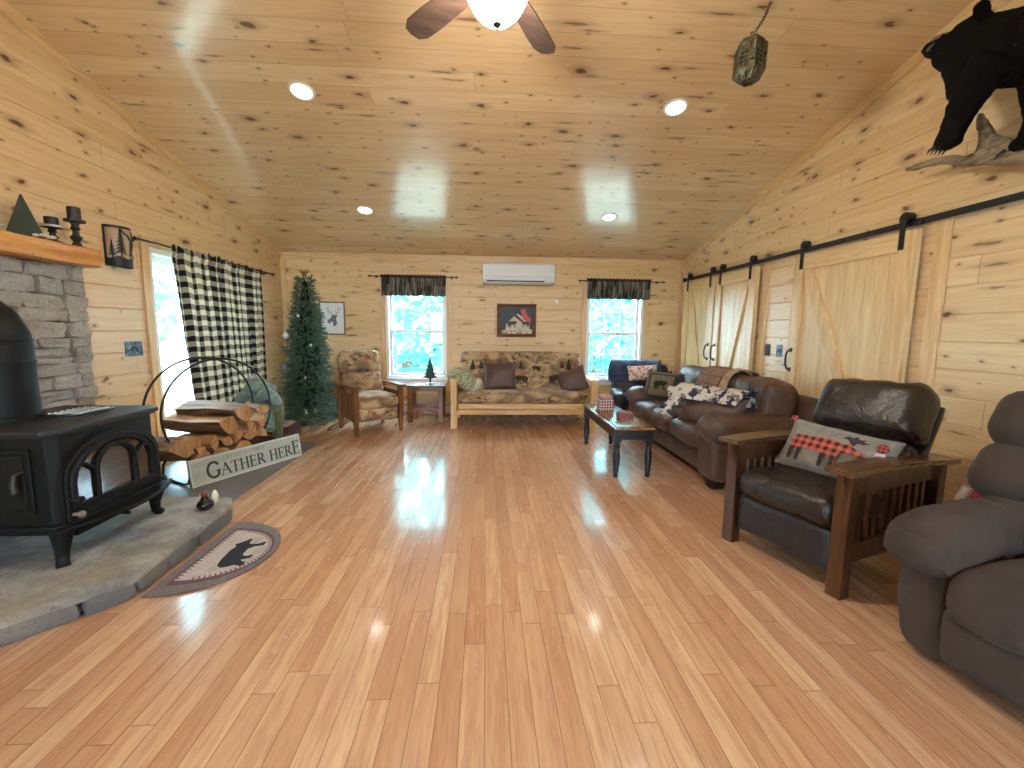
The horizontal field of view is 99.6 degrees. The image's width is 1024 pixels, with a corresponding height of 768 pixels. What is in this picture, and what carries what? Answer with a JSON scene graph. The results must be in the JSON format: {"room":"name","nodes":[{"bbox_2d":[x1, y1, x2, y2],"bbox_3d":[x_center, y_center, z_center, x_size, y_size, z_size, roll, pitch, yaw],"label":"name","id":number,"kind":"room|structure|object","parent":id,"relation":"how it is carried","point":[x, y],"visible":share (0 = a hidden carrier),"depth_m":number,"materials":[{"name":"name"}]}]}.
{"room":"living room","nodes":[
{"label":"living room","id":0,"kind":"room"},
{"bbox_2d":[0,12,287,464],"bbox_3d":[-3.121,-0.745,1.942,0.006,3.530,8.960,0,7,-3],"label":"wall","id":1,"kind":"structure","parent":0,"point":[61,145],"depth_m":3.41,"materials":[{"name":"brown wood"}]},
{"bbox_2d":[101,224,133,268],"bbox_3d":[-3.156,-1.106,3.505,0.113,0.316,0.223,0,7,-3],"label":"wall sconce","id":2,"kind":"object","parent":1,"relation":"attached to","point":[117,243],"visible":1,"depth_m":3.44,"materials":[{"name":"black paint"}]},
{"bbox_2d":[124,341,142,356],"bbox_3d":[-3.220,-0.301,3.692,0.011,0.125,0.185,0,7,-3],"label":"switch plate","id":3,"kind":"object","parent":1,"relation":"attached to","point":[132,348],"visible":1,"depth_m":3.68,"materials":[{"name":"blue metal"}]},
{"bbox_2d":[0,0,280,256],"bbox_3d":[-3.228,-2.171,4.019,0.026,1.218,4.488,0,7,-3],"label":"trim","id":4,"kind":"structure","parent":1,"relation":"attached to","point":[6,8],"depth_m":3.45,"materials":[{"name":"brown wood"}]},
{"bbox_2d":[138,235,259,467],"bbox_3d":[-3.354,-0.377,4.840,0.160,2.085,1.990,0,7,-3],"label":"door","id":5,"kind":"structure","parent":1,"relation":"in","point":[159,255],"depth_m":3.90,"materials":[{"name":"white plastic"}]},
{"bbox_2d":[131,236,274,275],"bbox_3d":[-3.233,-1.355,4.756,0.104,0.040,2.430,0,7,-3],"label":"curtain rod","id":6,"kind":"object","parent":1,"relation":"attached to","point":[134,238],"visible":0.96,"depth_m":3.90,"materials":[{"name":"black paint"}]},
{"bbox_2d":[170,244,238,401],"bbox_3d":[-3.174,-0.350,4.514,0.105,2.009,0.930,0,7,-4],"label":"curtain","id":7,"kind":"object","parent":6,"relation":"hanging from","point":[202,283],"visible":0.66,"depth_m":4.49,"materials":[{"name":"fabric"}]},
{"bbox_2d":[222,259,266,402],"bbox_3d":[-3.254,-0.447,5.290,0.104,2.009,0.839,0,7,-4],"label":"curtain","id":8,"kind":"object","parent":6,"relation":"hanging from","point":[245,285],"visible":0.55,"depth_m":5.30,"materials":[{"name":"fabric"}]},
{"bbox_2d":[281,251,679,413],"bbox_3d":[-0.370,-0.735,6.633,6.050,2.426,0.006,0,7,-3],"label":"wall","id":9,"kind":"structure","parent":0,"point":[473,302],"depth_m":6.59,"materials":[{"name":"wood"}]},
{"bbox_2d":[280,258,292,413],"bbox_3d":[-3.355,-0.686,6.448,0.070,2.306,0.018,0,7,-3],"label":"trim","id":10,"kind":"structure","parent":9,"relation":"attached to","point":[282,260],"depth_m":6.37,"materials":[{"name":"brown wood"}]},
{"bbox_2d":[318,301,345,334],"bbox_3d":[-2.677,-0.979,6.448,0.374,0.490,0.022,0,7,-3],"label":"framed drawing","id":11,"kind":"object","parent":9,"relation":"attached to","point":[334,312],"visible":0.93,"depth_m":6.45,"materials":[{"name":"white paper"}]},
{"bbox_2d":[368,275,458,278],"bbox_3d":[-1.458,-1.587,6.413,1.340,0.040,0.091,0,7,-3],"label":"curtain rod","id":12,"kind":"object","parent":9,"relation":"attached to","point":[376,276],"visible":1,"depth_m":6.41,"materials":[{"name":"black paint"}]},
{"bbox_2d":[381,274,445,296],"bbox_3d":[-1.452,-1.454,6.389,0.950,0.318,0.072,0,7,-3],"label":"valance","id":13,"kind":"object","parent":12,"relation":"hanging from","point":[395,285],"visible":1,"depth_m":6.38,"materials":[{"name":"fabric"}]},
{"bbox_2d":[380,277,451,383],"bbox_3d":[-1.448,-0.799,6.610,1.050,1.595,0.195,0,7,-3],"label":"window","id":14,"kind":"structure","parent":9,"relation":"in","point":[386,302],"depth_m":6.59,"materials":[{"name":"white plastic"}]},
{"bbox_2d":[304,401,577,414],"bbox_3d":[-0.368,0.375,6.732,5.560,0.200,0.070,0,7,-3],"label":"baseboard","id":15,"kind":"structure","parent":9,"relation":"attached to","point":[448,403],"depth_m":6.67,"materials":[{"name":"brown wood"}]},
{"bbox_2d":[280,252,684,266],"bbox_3d":[-0.356,-1.865,6.482,6.050,0.095,0.016,0,7,-3],"label":"trim","id":16,"kind":"structure","parent":9,"relation":"attached to","point":[290,255],"depth_m":6.47,"materials":[{"name":"brown wood"}]},
{"bbox_2d":[497,303,536,336],"bbox_3d":[0.070,-0.968,6.608,0.600,0.505,0.034,0,7,-3],"label":"framed picture","id":17,"kind":"object","parent":9,"relation":"attached to","point":[513,320],"visible":1,"depth_m":6.61,"materials":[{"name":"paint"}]},
{"bbox_2d":[483,263,554,285],"bbox_3d":[0.094,-1.634,6.439,1.060,0.300,0.212,0,7,-3],"label":"air conditioner","id":18,"kind":"object","parent":9,"relation":"attached to","point":[493,273],"visible":1,"depth_m":6.34,"materials":[{"name":"white plastic"}]},
{"bbox_2d":[580,281,648,384],"bbox_3d":[1.584,-0.786,6.793,1.035,1.595,0.195,0,7,-3],"label":"window","id":19,"kind":"structure","parent":9,"relation":"in","point":[641,307],"depth_m":6.78,"materials":[{"name":"white plastic"}]},
{"bbox_2d":[578,280,664,283],"bbox_3d":[1.672,-1.561,6.604,1.360,0.040,0.091,0,7,-3],"label":"curtain rod","id":20,"kind":"object","parent":9,"relation":"attached to","point":[656,282],"visible":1,"depth_m":6.60,"materials":[{"name":"black paint"}]},
{"bbox_2d":[587,278,650,299],"bbox_3d":[1.625,-1.441,6.575,0.985,0.318,0.071,0,7,-3],"label":"valance","id":21,"kind":"object","parent":20,"relation":"hanging from","point":[631,289],"visible":1,"depth_m":6.57,"materials":[{"name":"fabric"}]},
{"bbox_2d":[674,267,684,373],"bbox_3d":[2.614,-0.661,6.809,0.070,2.306,0.018,0,7,-3],"label":"trim","id":22,"kind":"structure","parent":9,"relation":"attached to","point":[682,269],"depth_m":6.76,"materials":[{"name":"brown wood"}]},
{"bbox_2d":[6,0,973,259],"bbox_3d":[-0.084,-1.959,1.973,6.150,1.217,9.060,0,7,-3],"label":"ceiling","id":23,"kind":"structure","parent":0,"point":[467,138],"depth_m":3.54,"materials":[{"name":"brown wood"}]},
{"bbox_2d":[288,81,314,100],"bbox_3d":[-1.648,-2.293,3.392,0.195,0.054,0.189,1,7,2],"label":"recessed light","id":24,"kind":"object","parent":23,"relation":"in","point":[300,90],"visible":1,"depth_m":3.38,"materials":[{"name":"white plastic"}]},
{"bbox_2d":[405,0,555,53],"bbox_3d":[-0.039,-2.056,1.933,1.292,0.844,1.286,0,7,-3],"label":"ceiling fan","id":25,"kind":"object","parent":23,"relation":"hanging from","point":[434,15],"visible":1,"depth_m":2.26,"materials":[{"name":"brown metal"}]},
{"bbox_2d":[663,98,688,116],"bbox_3d":[1.352,-2.280,3.574,0.195,0.054,0.189,1,7,2],"label":"recessed light","id":26,"kind":"object","parent":23,"relation":"in","point":[675,107],"visible":1,"depth_m":3.57,"materials":[{"name":"white plastic"}]},
{"bbox_2d":[755,1,771,31],"bbox_3d":[1.598,-2.328,2.719,0.111,0.197,0.060,0,7,-3],"label":"chain","id":27,"kind":"object","parent":23,"relation":"hanging from","point":[769,5],"visible":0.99,"depth_m":2.73,"materials":[{"name":"brown metal"}]},
{"bbox_2d":[732,31,768,87],"bbox_3d":[1.525,-2.092,2.773,0.194,0.327,0.192,6,9,39],"label":"hanging lantern","id":28,"kind":"object","parent":27,"relation":"hanging from","point":[750,57],"visible":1,"depth_m":2.72,"materials":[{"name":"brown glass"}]},
{"bbox_2d":[0,414,1023,767],"bbox_3d":[-0.119,1.050,2.344,6.090,0.060,9.000,0,7,-3],"label":"floor","id":29,"kind":"structure","parent":0,"point":[486,591],"depth_m":1.80,"materials":[{"name":"brown wood"}]},
{"bbox_2d":[0,497,232,647],"bbox_3d":[-2.474,0.945,2.255,1.315,0.114,1.657,0,7,-3],"label":"stone hearth","id":30,"kind":"object","parent":29,"relation":"on","point":[120,557],"visible":0.88,"depth_m":2.20,"materials":[{"name":"stone"}]},
{"bbox_2d":[0,255,97,408],"bbox_3d":[-3.068,0.062,2.341,0.171,1.611,1.707,0,7,-3],"label":"stone chimney","id":31,"kind":"object","parent":30,"relation":"on","point":[48,298],"visible":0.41,"depth_m":2.88,"materials":[{"name":"stone"}]},
{"bbox_2d":[0,230,102,267],"bbox_3d":[-3.010,-0.787,2.185,0.244,0.143,1.870,0,7,-3],"label":"mantel beam","id":32,"kind":"structure","parent":31,"relation":"on","point":[14,245],"depth_m":2.73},
{"bbox_2d":[6,194,45,238],"bbox_3d":[-3.023,-1.040,2.678,0.168,0.250,0.044,-6,10,-43],"label":"tree ornament","id":33,"kind":"object","parent":32,"relation":"on","point":[22,221],"visible":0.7,"depth_m":2.66,"materials":[{"name":"green paint"}]},
{"bbox_2d":[63,218,85,246],"bbox_3d":[-3.054,-1.050,3.033,0.116,0.190,0.116,0,7,-3],"label":"candle holder","id":34,"kind":"object","parent":32,"relation":"on","point":[75,237],"visible":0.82,"depth_m":3.02,"materials":[{"name":"black wood"}]},
{"bbox_2d":[66,206,81,219],"bbox_3d":[-3.052,-1.189,3.016,0.074,0.091,0.074,0,7,-3],"label":"candle","id":35,"kind":"object","parent":34,"relation":"on","point":[73,212],"visible":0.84,"depth_m":2.99,"materials":[{"name":"black wax"}]},
{"bbox_2d":[0,405,172,568],"bbox_3d":[-2.431,0.528,2.402,0.701,0.714,0.772,0,7,-3],"label":"wood stove","id":36,"kind":"object","parent":30,"relation":"on","point":[61,478],"visible":0.93,"depth_m":2.19,"materials":[{"name":"black metal"}]},
{"bbox_2d":[0,301,44,422],"bbox_3d":[-2.768,-0.161,2.247,0.472,0.696,0.276,0,7,-3],"label":"pipe","id":37,"kind":"object","parent":36,"relation":"on","point":[20,397],"visible":0.99,"depth_m":2.24,"materials":[{"name":"black metal"}]},
{"bbox_2d":[40,406,114,416],"bbox_3d":[-2.453,0.153,2.456,0.204,0.021,0.264,0,7,-3],"label":"trivet","id":38,"kind":"object","parent":36,"relation":"on","point":[84,410],"visible":1,"depth_m":2.42,"materials":[{"name":"metal"}]},
{"bbox_2d":[196,490,218,510],"bbox_3d":[-2.011,0.757,2.840,0.120,0.138,0.120,0,7,-3],"label":"figurine","id":39,"kind":"object","parent":30,"relation":"on","point":[205,503],"visible":1,"depth_m":2.81,"materials":[{"name":"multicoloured ceramic"}]},
{"bbox_2d":[140,522,280,598],"bbox_3d":[-1.598,0.976,2.498,0.430,0.014,0.820,0,7,-3],"label":"rug","id":40,"kind":"object","parent":29,"relation":"on","point":[244,546],"visible":1,"depth_m":2.41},
{"bbox_2d":[161,442,319,501],"bbox_3d":[-2.691,0.784,3.989,1.095,0.006,1.910,0,7,-3],"label":"pad","id":41,"kind":"object","parent":29,"relation":"on","point":[234,487],"visible":0.24,"depth_m":3.67,"materials":[{"name":"grey tile"}]},
{"bbox_2d":[142,356,270,485],"bbox_3d":[-2.654,0.279,3.840,0.429,1.036,0.919,4,8,26],"label":"hoop","id":42,"kind":"object","parent":41,"relation":"on","point":[199,357],"visible":0.61,"depth_m":3.67,"materials":[{"name":"black paint"}]},
{"bbox_2d":[154,436,201,457],"bbox_3d":[-2.946,0.513,3.565,0.624,0.184,0.329,2,7,10],"label":"log","id":43,"kind":"object","parent":42,"relation":"on","point":[179,446],"visible":0.44,"depth_m":3.48,"materials":[{"name":"brown wood"}]},
{"bbox_2d":[159,451,210,461],"bbox_3d":[-2.831,0.606,3.670,0.489,0.130,0.187,2,7,12],"label":"log","id":44,"kind":"object","parent":42,"relation":"in","point":[165,458],"visible":0.32,"depth_m":3.59,"materials":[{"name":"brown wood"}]},
{"bbox_2d":[210,445,229,454],"bbox_3d":[-2.736,0.609,3.856,0.460,0.170,0.192,3,8,21],"label":"log","id":45,"kind":"object","parent":42,"relation":"on","point":[220,449],"visible":0.12,"depth_m":3.76,"materials":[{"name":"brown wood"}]},
{"bbox_2d":[169,434,218,451],"bbox_3d":[-2.780,0.512,3.748,0.482,0.180,0.095,2,7,12],"label":"log","id":46,"kind":"object","parent":45,"relation":"on","point":[211,442],"visible":0.36,"depth_m":3.70,"materials":[{"name":"brown wood"}]},
{"bbox_2d":[179,433,232,445],"bbox_3d":[-2.732,0.489,3.854,0.483,0.100,0.152,2,7,13],"label":"log","id":47,"kind":"object","parent":45,"relation":"on","point":[223,440],"visible":0.34,"depth_m":3.81,"materials":[{"name":"brown wood"}]},
{"bbox_2d":[218,430,242,442],"bbox_3d":[-2.677,0.452,3.938,0.464,0.117,0.098,2,7,14],"label":"log","id":48,"kind":"object","parent":47,"relation":"on","point":[236,436],"visible":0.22,"depth_m":3.87,"materials":[{"name":"brown wood"}]},
{"bbox_2d":[159,413,240,433],"bbox_3d":[-2.769,0.364,3.856,0.595,0.186,0.263,2,7,10],"label":"log","id":49,"kind":"object","parent":48,"relation":"on","point":[173,422],"visible":0.97,"depth_m":3.77,"materials":[{"name":"brown wood"}]},
{"bbox_2d":[221,439,251,449],"bbox_3d":[-2.655,0.582,4.014,0.460,0.183,0.195,3,8,21],"label":"log","id":50,"kind":"object","parent":42,"relation":"in","point":[241,443],"visible":0.16,"depth_m":3.90,"materials":[{"name":"brown wood"}]},
{"bbox_2d":[239,429,256,439],"bbox_3d":[-2.631,0.462,4.038,0.466,0.107,0.163,2,7,13],"label":"log","id":51,"kind":"object","parent":50,"relation":"on","point":[247,434],"visible":0.24,"depth_m":3.97,"materials":[{"name":"brown wood"}]},
{"bbox_2d":[236,420,255,433],"bbox_3d":[-2.629,0.387,4.038,0.488,0.160,0.125,2,7,14],"label":"log","id":52,"kind":"object","parent":51,"relation":"on","point":[245,425],"visible":0.24,"depth_m":3.96,"materials":[{"name":"brown wood"}]},
{"bbox_2d":[174,400,253,420],"bbox_3d":[-2.708,0.240,3.965,0.583,0.176,0.276,1,7,6],"label":"log","id":53,"kind":"object","parent":52,"relation":"on","point":[239,411],"visible":0.74,"depth_m":3.89,"materials":[{"name":"brown wood"}]},
{"bbox_2d":[256,428,266,435],"bbox_3d":[-2.556,0.440,4.145,0.423,0.110,0.106,2,7,13],"label":"log","id":54,"kind":"object","parent":42,"relation":"in","point":[260,432],"visible":0.24,"depth_m":4.08,"materials":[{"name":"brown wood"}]},
{"bbox_2d":[248,412,265,428],"bbox_3d":[-2.554,0.339,4.132,0.423,0.146,0.097,2,7,13],"label":"log","id":55,"kind":"object","parent":54,"relation":"on","point":[259,419],"visible":0.3,"depth_m":4.07,"materials":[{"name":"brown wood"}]},
{"bbox_2d":[244,403,270,413],"bbox_3d":[-2.488,0.227,4.169,0.347,0.077,0.156,6,9,35],"label":"log","id":56,"kind":"object","parent":55,"relation":"on","point":[257,408],"visible":0.69,"depth_m":4.08,"materials":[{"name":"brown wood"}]},
{"bbox_2d":[186,434,301,488],"bbox_3d":[-2.381,0.675,3.949,0.062,0.226,1.045,4,8,23],"label":"wooden sign","id":57,"kind":"object","parent":41,"relation":"on","point":[206,470],"visible":1,"depth_m":3.86,"materials":[{"name":"wood"}]},
{"bbox_2d":[241,420,300,443],"bbox_3d":[-2.839,0.559,5.007,0.620,0.200,0.398,0,7,-7],"label":"wooden crate","id":58,"kind":"object","parent":29,"relation":"on","point":[292,429],"visible":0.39,"depth_m":4.84,"materials":[{"name":"brown wood"}]},
{"bbox_2d":[234,375,283,437],"bbox_3d":[-2.826,0.237,4.899,0.701,0.675,0.412,3,7,16],"label":"plush toy","id":59,"kind":"object","parent":58,"relation":"on","point":[260,396],"visible":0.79,"depth_m":4.76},
{"bbox_2d":[276,271,339,426],"bbox_3d":[-2.793,-0.485,5.934,0.985,2.076,0.969,-3,8,-30],"label":"artificial tree","id":60,"kind":"object","parent":29,"relation":"on","point":[309,361],"visible":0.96,"depth_m":5.80,"materials":[{"name":"green plastic"}]},
{"bbox_2d":[334,350,405,436],"bbox_3d":[-1.883,0.079,5.655,0.675,1.016,0.877,-5,9,-38],"label":"wooden armchair","id":61,"kind":"object","parent":29,"relation":"on","point":[362,393],"visible":1,"depth_m":5.57,"materials":[{"name":"brown wood"}]},
{"bbox_2d":[338,350,380,373],"bbox_3d":[-2.057,-0.297,5.836,0.539,0.319,0.273,-5,9,-38],"label":"cushion","id":62,"kind":"object","parent":61,"relation":"on","point":[353,361],"depth_m":5.73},
{"bbox_2d":[342,371,383,391],"bbox_3d":[-1.987,-0.015,5.780,0.526,0.300,0.239,-5,9,-38],"label":"cushion","id":63,"kind":"object","parent":61,"relation":"on","point":[367,380],"depth_m":5.71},
{"bbox_2d":[358,390,397,409],"bbox_3d":[-1.794,0.201,5.559,0.509,0.205,0.594,-5,9,-38],"label":"seat cushion","id":64,"kind":"object","parent":61,"relation":"on","point":[367,399],"depth_m":5.37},
{"bbox_2d":[403,381,448,421],"bbox_3d":[-1.232,0.254,6.282,0.580,0.530,0.490,0,7,-3],"label":"side table","id":65,"kind":"object","parent":29,"relation":"on","point":[413,387],"visible":0.99,"depth_m":6.11,"materials":[{"name":"brown wood"}]},
{"bbox_2d":[423,359,436,383],"bbox_3d":[-1.177,-0.187,6.225,0.192,0.360,0.124,4,8,28],"label":"tree ornament","id":66,"kind":"object","parent":65,"relation":"on","point":[430,372],"visible":1,"depth_m":6.22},
{"bbox_2d":[449,351,598,428],"bbox_3d":[0.140,0.051,6.140,1.984,1.000,0.946,0,7,-3],"label":"futon sofa","id":67,"kind":"object","parent":29,"relation":"on","point":[536,380],"visible":0.81,"depth_m":5.90,"materials":[{"name":"fabric"}]},
{"bbox_2d":[448,366,484,390],"bbox_3d":[-0.623,-0.040,5.937,0.513,0.415,0.219,-1,7,-14],"label":"quilt","id":68,"kind":"object","parent":67,"relation":"on","point":[467,381],"visible":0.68,"depth_m":5.85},
{"bbox_2d":[483,363,515,389],"bbox_3d":[-0.171,-0.101,6.075,0.461,0.384,0.207,0,7,-9],"label":"throw pillow","id":69,"kind":"object","parent":67,"relation":"on","point":[496,376],"visible":0.86,"depth_m":6.01,"materials":[{"name":"brown leather"}]},
{"bbox_2d":[556,364,588,390],"bbox_3d":[0.855,-0.046,6.092,0.508,0.459,0.210,3,7,17],"label":"throw pillow","id":70,"kind":"object","parent":67,"relation":"on","point":[573,379],"visible":0.82,"depth_m":6.03,"materials":[{"name":"brown leather"}]},
{"bbox_2d":[583,404,654,477],"bbox_3d":[1.046,0.539,4.460,0.370,0.464,1.260,0,7,-3],"label":"coffee table","id":71,"kind":"object","parent":29,"relation":"on","point":[618,430],"visible":0.96,"depth_m":3.90,"materials":[{"name":"brown wood"}]},
{"bbox_2d":[596,394,613,409],"bbox_3d":[1.016,0.191,4.728,0.150,0.160,0.120,0,7,-9],"label":"caddy","id":72,"kind":"object","parent":71,"relation":"on","point":[605,402],"visible":1,"depth_m":4.68,"materials":[{"name":"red fabric"}]},
{"bbox_2d":[610,365,668,410],"bbox_3d":[1.889,0.122,6.293,0.880,0.792,0.926,2,7,8],"label":"armchair","id":73,"kind":"object","parent":29,"relation":"on","point":[618,390],"visible":0.2,"depth_m":6.32,"materials":[{"name":"black leather"}]},
{"bbox_2d":[608,359,661,382],"bbox_3d":[1.870,-0.198,6.574,0.784,0.346,0.396,2,7,8],"label":"throw","id":74,"kind":"object","parent":73,"relation":"on","point":[617,369],"visible":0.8,"depth_m":6.47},
{"bbox_2d":[627,365,656,380],"bbox_3d":[1.812,-0.155,6.005,0.413,0.224,0.162,1,7,3],"label":"patterned pillow","id":75,"kind":"object","parent":73,"relation":"on","point":[635,372],"visible":0.67,"depth_m":5.96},
{"bbox_2d":[626,365,818,488],"bbox_3d":[2.044,0.304,4.632,1.024,0.911,2.259,0,7,-3],"label":"leather sofa","id":76,"kind":"object","parent":29,"relation":"on","point":[698,443],"visible":0.54,"depth_m":3.72,"materials":[{"name":"brown leather"}]},
{"bbox_2d":[634,400,683,421],"bbox_3d":[1.828,0.323,5.159,0.651,0.236,0.546,0,7,-3],"label":"seat cushion","id":77,"kind":"object","parent":76,"relation":"on","point":[642,408],"depth_m":5.08,"materials":[{"name":"leather"}]},
{"bbox_2d":[644,369,685,400],"bbox_3d":[1.839,0.039,5.287,0.504,0.426,0.226,6,9,38],"label":"pillow","id":78,"kind":"object","parent":76,"relation":"on","point":[657,384],"visible":0.7,"depth_m":5.24,"materials":[{"name":"beige fabric"}]},
{"bbox_2d":[650,407,681,434],"bbox_3d":[1.864,0.391,4.628,0.643,0.237,0.546,0,7,-3],"label":"seat cushion","id":79,"kind":"object","parent":76,"relation":"on","point":[661,423],"depth_m":4.56,"materials":[{"name":"leather"}]},
{"bbox_2d":[670,418,698,447],"bbox_3d":[1.890,0.455,4.101,0.647,0.241,0.546,0,7,-3],"label":"seat cushion","id":80,"kind":"object","parent":76,"relation":"on","point":[684,432],"depth_m":4.01,"materials":[{"name":"leather"}]},
{"bbox_2d":[679,365,706,402],"bbox_3d":[2.241,0.067,5.226,0.416,0.572,0.642,0,7,-3],"label":"cushion","id":81,"kind":"object","parent":76,"relation":"on","point":[692,372],"depth_m":5.14,"materials":[{"name":"fabric"}]},
{"bbox_2d":[678,398,749,421],"bbox_3d":[1.841,0.248,4.007,0.246,0.315,0.624,-4,8,-31],"label":"pillow","id":82,"kind":"object","parent":76,"relation":"on","point":[692,410],"visible":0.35,"depth_m":3.96,"materials":[{"name":"leather"}]},
{"bbox_2d":[658,383,758,416],"bbox_3d":[1.814,0.143,4.014,0.397,0.384,0.819,-4,9,-35],"label":"fleece","id":83,"kind":"object","parent":82,"relation":"on","point":[721,395],"visible":0.99,"depth_m":3.96},
{"bbox_2d":[695,366,751,386],"bbox_3d":[2.267,-0.017,4.666,0.431,0.329,0.441,0,7,-3],"label":"blanket","id":84,"kind":"object","parent":76,"relation":"on","point":[712,375],"visible":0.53,"depth_m":4.62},
{"bbox_2d":[718,372,747,387],"bbox_3d":[2.278,0.139,4.620,0.419,0.575,0.648,0,7,-3],"label":"cushion","id":85,"kind":"object","parent":76,"relation":"on","point":[737,375],"depth_m":4.34,"materials":[{"name":"leather"}]},
{"bbox_2d":[719,368,759,387],"bbox_3d":[2.303,-0.033,4.373,0.398,0.246,0.127,0,7,-3],"label":"throw","id":86,"kind":"object","parent":76,"relation":"on","point":[724,382],"visible":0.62,"depth_m":4.34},
{"bbox_2d":[734,376,799,417],"bbox_3d":[2.311,0.213,4.020,0.416,0.574,0.649,0,7,-3],"label":"cushion","id":87,"kind":"object","parent":76,"relation":"on","point":[775,396],"depth_m":3.74,"materials":[{"name":"leather"}]},
{"bbox_2d":[719,378,961,600],"bbox_3d":[1.889,0.494,2.554,0.986,1.037,0.765,-2,8,-22],"label":"recliner","id":88,"kind":"object","parent":29,"relation":"on","point":[831,524],"visible":0.81,"depth_m":2.37,"materials":[{"name":"leather"}]},
{"bbox_2d":[740,464,895,527],"bbox_3d":[1.748,0.621,2.508,0.626,0.205,0.561,-2,8,-22],"label":"seat cushion","id":89,"kind":"object","parent":88,"relation":"on","point":[800,498],"depth_m":2.37,"materials":[{"name":"brown leather"}]},
{"bbox_2d":[774,415,905,496],"bbox_3d":[1.860,0.394,2.511,0.223,0.322,0.586,-3,8,-27],"label":"pillow","id":90,"kind":"object","parent":88,"relation":"on","point":[809,446],"visible":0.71,"depth_m":2.49,"materials":[{"name":"grey fabric"}]},
{"bbox_2d":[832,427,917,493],"bbox_3d":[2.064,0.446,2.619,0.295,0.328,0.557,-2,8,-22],"label":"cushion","id":91,"kind":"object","parent":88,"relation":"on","point":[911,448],"depth_m":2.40,"materials":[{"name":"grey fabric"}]},
{"bbox_2d":[814,378,940,447],"bbox_3d":[2.189,0.153,2.635,0.325,0.373,0.588,-2,8,-22],"label":"cushion","id":92,"kind":"object","parent":88,"relation":"on","point":[908,413],"depth_m":2.48,"materials":[{"name":"brown leather"}]},
{"bbox_2d":[883,391,1023,710],"bbox_3d":[2.089,0.594,1.438,0.971,1.062,1.033,-1,7,-15],"label":"recliner","id":93,"kind":"object","parent":29,"relation":"on","point":[960,586],"visible":1,"depth_m":1.64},
{"bbox_2d":[946,557,1023,655],"bbox_3d":[1.929,0.783,1.565,0.681,0.270,0.290,-1,7,-15],"label":"seat cushion","id":94,"kind":"object","parent":93,"relation":"on","point":[985,595],"depth_m":1.50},
{"bbox_3d":[2.338,0.868,2.196,0.310,0.397,0.310,0,7,-3],"label":"stool","id":95,"kind":"object","parent":29,"relation":"on","visible":0},
{"bbox_2d":[955,482,981,499],"bbox_3d":[2.332,0.555,2.157,0.164,0.245,0.124,0,7,-3],"label":"plush","id":96,"kind":"object","parent":95,"relation":"on","point":[964,492],"visible":0.06,"depth_m":2.16,"materials":[{"name":"white fabric"}]},
{"bbox_2d":[679,0,1023,502],"bbox_3d":[2.924,-0.719,2.307,0.006,3.530,8.960,0,7,-3],"label":"wall","id":97,"kind":"structure","parent":0,"point":[858,182],"depth_m":2.98,"materials":[{"name":"brown wood"}]},
{"bbox_2d":[756,264,770,375],"bbox_3d":[2.758,-0.280,4.819,0.020,2.040,0.090,0,7,-3],"label":"trim","id":98,"kind":"structure","parent":97,"relation":"attached to","point":[766,275],"depth_m":4.76,"materials":[{"name":"brown wood"}]},
{"bbox_2d":[684,0,992,264],"bbox_3d":[2.793,-2.146,4.383,0.026,1.218,4.488,0,7,-3],"label":"trim","id":99,"kind":"structure","parent":97,"relation":"attached to","point":[917,58],"depth_m":3.70,"materials":[{"name":"brown wood"}]},
{"bbox_2d":[683,191,1023,398],"bbox_3d":[2.720,-0.298,4.361,0.140,2.147,4.690,0,7,-3],"label":"barn door","id":100,"kind":"structure","parent":97,"relation":"in","point":[852,305],"depth_m":3.51,"materials":[{"name":"brown wood"}]},
{"bbox_2d":[680,267,716,370],"bbox_3d":[2.598,-0.521,6.163,0.111,2.147,0.850,0,7,-3],"label":"barn door","id":101,"kind":"structure","parent":100,"relation":"hanging from","point":[699,300],"depth_m":6.10,"materials":[{"name":"brown wood"}]},
{"bbox_2d":[709,255,760,374],"bbox_3d":[2.650,-0.413,5.291,0.111,2.147,0.830,0,7,-3],"label":"barn door","id":102,"kind":"structure","parent":100,"relation":"hanging from","point":[737,292],"depth_m":5.17,"materials":[{"name":"brown wood"}]},
{"bbox_2d":[908,219,954,510],"bbox_3d":[2.867,-0.064,3.000,0.020,2.060,0.100,0,7,-3],"label":"trim","id":103,"kind":"structure","parent":97,"relation":"attached to","point":[942,242],"depth_m":2.93,"materials":[{"name":"brown wood"}]},
{"bbox_2d":[905,113,1023,170],"bbox_3d":[2.808,-1.282,2.158,0.244,0.450,1.650,0,7,-3],"label":"branch","id":104,"kind":"object","parent":97,"relation":"attached to","point":[990,143],"visible":0.98,"depth_m":2.46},
{"bbox_2d":[921,0,1023,159],"bbox_3d":[2.707,-1.587,2.029,0.489,0.960,1.585,0,7,-1],"label":"bear","id":105,"kind":"object","parent":97,"relation":"attached to","point":[983,53],"visible":0.99,"depth_m":2.35},
{"label":"outside","id":106,"kind":"structure","parent":0,"visible":0},
{"bbox_2d":[160,353,614,436],"bbox_3d":[-0.439,1.150,7.182,52.000,0.050,54.000,0,7,-3],"label":"ground","id":107,"kind":"structure","parent":106,"point":[180,392],"depth_m":15.39,"materials":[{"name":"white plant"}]},
{"bbox_2d":[153,264,185,349],"bbox_3d":[-12.482,-5.432,14.386,6.971,10.978,6.988,0,7,-3],"label":"leafy tree","id":108,"kind":"object","parent":107,"relation":"on","point":[162,299],"visible":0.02,"depth_m":14.71,"materials":[{"name":"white plant"}]},
{"bbox_2d":[393,296,441,372],"bbox_3d":[-2.492,-1.586,9.966,3.098,4.668,3.157,0,7,-3],"label":"leafy tree","id":109,"kind":"object","parent":107,"relation":"on","point":[409,359],"visible":0.21,"depth_m":9.16,"materials":[{"name":"green plant"}]},
{"bbox_2d":[588,299,635,373],"bbox_3d":[1.904,-1.504,10.431,3.068,4.494,3.024,0,7,-3],"label":"leafy tree","id":110,"kind":"object","parent":107,"relation":"on","point":[626,325],"visible":0.21,"depth_m":9.56,"materials":[{"name":"green plant"}]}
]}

